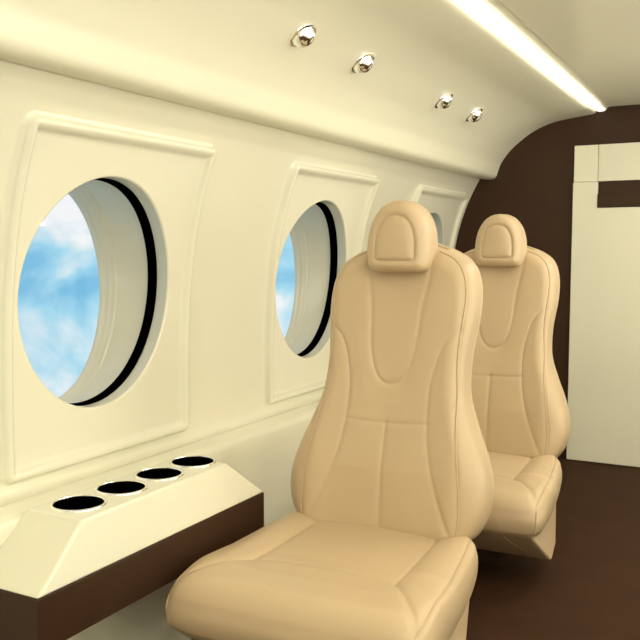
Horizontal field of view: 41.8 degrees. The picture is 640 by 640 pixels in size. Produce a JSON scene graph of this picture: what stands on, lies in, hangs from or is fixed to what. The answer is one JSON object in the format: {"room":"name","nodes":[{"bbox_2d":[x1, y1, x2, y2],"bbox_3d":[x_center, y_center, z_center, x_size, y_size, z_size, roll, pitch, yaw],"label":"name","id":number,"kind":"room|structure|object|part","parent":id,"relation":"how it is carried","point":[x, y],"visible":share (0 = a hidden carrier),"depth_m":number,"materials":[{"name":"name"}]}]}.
{"room":"aircraft cabin","nodes":[
{"label":"aircraft cabin","id":0,"kind":"room"},
{"bbox_2d":[0,59,479,639],"bbox_3d":[-0.773,0.219,1.729,0.174,1.520,6.680,3,5,28],"label":"wall","id":1,"kind":"structure","parent":0,"point":[230,422],"depth_m":2.65,"materials":[{"name":"beige plastic"}]},
{"bbox_2d":[0,110,215,485],"bbox_3d":[-0.603,-0.060,2.258,0.322,0.878,0.736,3,5,28],"label":"window","id":2,"kind":"structure","parent":1,"relation":"in","point":[139,195],"depth_m":2.32,"materials":[{"name":"beige plastic"}]},
{"bbox_3d":[-0.724,-0.076,2.293,0.073,0.628,0.476,3,5,28],"label":"frame","id":3,"kind":"part","parent":2,"relation":"part of","materials":[{"name":"beige"}]},
{"bbox_2d":[0,455,263,639],"bbox_3d":[-0.445,0.518,2.079,0.194,0.232,0.847,3,5,28],"label":"console","id":4,"kind":"object","parent":1,"relation":"attached to","point":[72,562],"visible":1,"depth_m":1.90,"materials":[{"name":"beige plastic"}]},
{"bbox_2d":[263,160,379,405],"bbox_3d":[-0.051,-0.145,3.288,0.322,0.878,0.736,3,5,28],"label":"window","id":5,"kind":"structure","parent":1,"relation":"in","point":[325,210],"depth_m":3.35,"materials":[{"name":"beige plastic"}]},
{"bbox_3d":[-0.173,-0.161,3.322,0.073,0.628,0.476,3,5,28],"label":"frame","id":6,"kind":"part","parent":5,"relation":"part of","materials":[{"name":"beige plastic"}]},
{"bbox_2d":[411,184,468,247],"bbox_3d":[0.497,-0.229,4.310,0.322,0.878,0.736,3,5,28],"label":"window","id":7,"kind":"structure","parent":1,"relation":"in","point":[446,207],"depth_m":4.34,"materials":[{"name":"beige plastic"}]},
{"bbox_2d":[0,0,639,179],"bbox_3d":[0.405,-0.642,1.027,2.530,0.340,6.680,3,5,28],"label":"ceiling","id":8,"kind":"structure","parent":0,"point":[233,58],"depth_m":2.48,"materials":[{"name":"beige plastic"}]},
{"bbox_2d":[289,24,315,47],"bbox_3d":[-0.049,-0.787,2.325,0.076,0.064,0.088,3,5,28],"label":"ceiling spotlight","id":9,"kind":"object","parent":8,"relation":"attached to","point":[304,36],"visible":1,"depth_m":2.30,"materials":[{"name":"silver metal"}]},
{"bbox_2d":[350,53,373,73],"bbox_3d":[0.133,-0.815,2.666,0.076,0.064,0.088,3,5,28],"label":"ceiling spotlight","id":10,"kind":"object","parent":8,"relation":"attached to","point":[363,64],"visible":1,"depth_m":2.64,"materials":[{"name":"silver metal"}]},
{"bbox_2d":[434,93,452,108],"bbox_3d":[0.489,-0.870,3.329,0.076,0.064,0.088,3,5,28],"label":"ceiling spotlight","id":11,"kind":"object","parent":8,"relation":"attached to","point":[445,101],"visible":1,"depth_m":3.30,"materials":[{"name":"silver metal"}]},
{"bbox_2d":[465,108,482,121],"bbox_3d":[0.672,-0.898,3.672,0.076,0.064,0.088,3,5,28],"label":"ceiling spotlight","id":12,"kind":"object","parent":8,"relation":"attached to","point":[474,116],"visible":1,"depth_m":3.65,"materials":[{"name":"silver metal"}]},
{"bbox_2d":[460,0,605,111],"bbox_3d":[-0.141,-0.818,1.327,0.048,0.010,6.618,3,5,28],"label":"light strip","id":13,"kind":"object","parent":8,"relation":"attached to","point":[476,6],"visible":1,"depth_m":2.92,"materials":[{"name":"white plastic"}]},
{"bbox_2d":[500,0,639,103],"bbox_3d":[1.342,-0.953,2.763,1.130,0.008,2.460,3,5,28],"label":"ceiling panel","id":14,"kind":"object","parent":8,"relation":"attached to","point":[599,39],"visible":1,"depth_m":2.82,"materials":[{"name":"beige plastic"}]},
{"bbox_2d":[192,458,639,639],"bbox_3d":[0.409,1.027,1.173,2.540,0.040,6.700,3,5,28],"label":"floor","id":15,"kind":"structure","parent":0,"point":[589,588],"depth_m":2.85,"materials":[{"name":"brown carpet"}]},
{"bbox_2d":[165,200,493,639],"bbox_3d":[0.102,0.301,2.171,0.642,1.244,0.902,2,5,26],"label":"seat","id":16,"kind":"object","parent":15,"relation":"on","point":[392,480],"visible":1,"depth_m":2.28,"materials":[{"name":"beige leather"}]},
{"bbox_2d":[167,522,477,639],"bbox_3d":[0.043,0.647,2.076,0.641,0.141,0.629,2,5,26],"label":"seat cushion","id":17,"kind":"object","parent":16,"relation":"on","point":[281,580],"depth_m":1.91,"materials":[{"name":"beige leather"}]},
{"bbox_3d":[0.069,0.443,2.369,0.227,0.329,0.069,2,5,18],"label":"lumbar panel","id":18,"kind":"part","parent":16,"relation":"part of","materials":[{"name":"beige leather"}]},
{"bbox_3d":[0.224,0.192,2.419,0.594,0.844,0.335,2,5,26],"label":"backrest","id":19,"kind":"part","parent":16,"relation":"part of","materials":[{"name":"beige leather"}]},
{"bbox_3d":[0.267,0.451,2.275,0.227,0.329,0.069,3,6,33],"label":"lumbar panel","id":20,"kind":"part","parent":16,"relation":"part of","materials":[{"name":"beige leather"}]},
{"bbox_2d":[464,214,570,566],"bbox_3d":[0.573,0.229,3.051,0.642,1.244,0.902,2,5,26],"label":"seat","id":21,"kind":"object","parent":15,"relation":"on","point":[521,408],"visible":0.64,"depth_m":3.16,"materials":[{"name":"beige leather"}]},
{"bbox_3d":[0.540,0.371,3.248,0.227,0.329,0.069,2,5,18],"label":"lumbar panel","id":22,"kind":"part","parent":21,"relation":"part of","materials":[{"name":"beige leather"}]},
{"bbox_3d":[0.738,0.378,3.154,0.227,0.329,0.069,3,6,33],"label":"lumbar panel","id":23,"kind":"part","parent":21,"relation":"part of","materials":[{"name":"beige leather"}]},
{"bbox_3d":[0.695,0.120,3.298,0.594,0.844,0.335,2,5,26],"label":"backrest","id":24,"kind":"part","parent":21,"relation":"part of","materials":[{"name":"beige leather"}]},
{"bbox_2d":[481,452,561,537],"bbox_3d":[0.514,0.574,2.956,0.641,0.141,0.629,2,5,26],"label":"seat cushion","id":25,"kind":"object","parent":21,"relation":"on","point":[527,485],"depth_m":2.66,"materials":[{"name":"beige leather"}]},
{"bbox_2d":[455,104,639,458],"bbox_3d":[1.987,-0.142,4.042,2.900,1.900,0.040,3,5,28],"label":"wall","id":26,"kind":"structure","parent":0,"point":[533,184],"depth_m":4.41,"materials":[{"name":"brown laminate"}]},
{"bbox_2d":[566,142,639,466],"bbox_3d":[1.836,-0.056,4.090,1.205,1.633,0.030,3,5,28],"label":"door","id":27,"kind":"structure","parent":26,"relation":"in","point":[604,331],"depth_m":4.28,"materials":[{"name":"beige plastic"}]},
{"bbox_3d":[1.361,-0.799,4.288,0.118,0.185,0.022,3,5,28],"label":"header panel","id":28,"kind":"part","parent":27,"relation":"part of","materials":[{"name":"beige plastic"}]},
{"bbox_3d":[1.892,-0.775,4.006,1.082,0.185,0.022,3,5,28],"label":"header panel","id":29,"kind":"part","parent":27,"relation":"part of","materials":[{"name":"beige plastic"}]}
]}

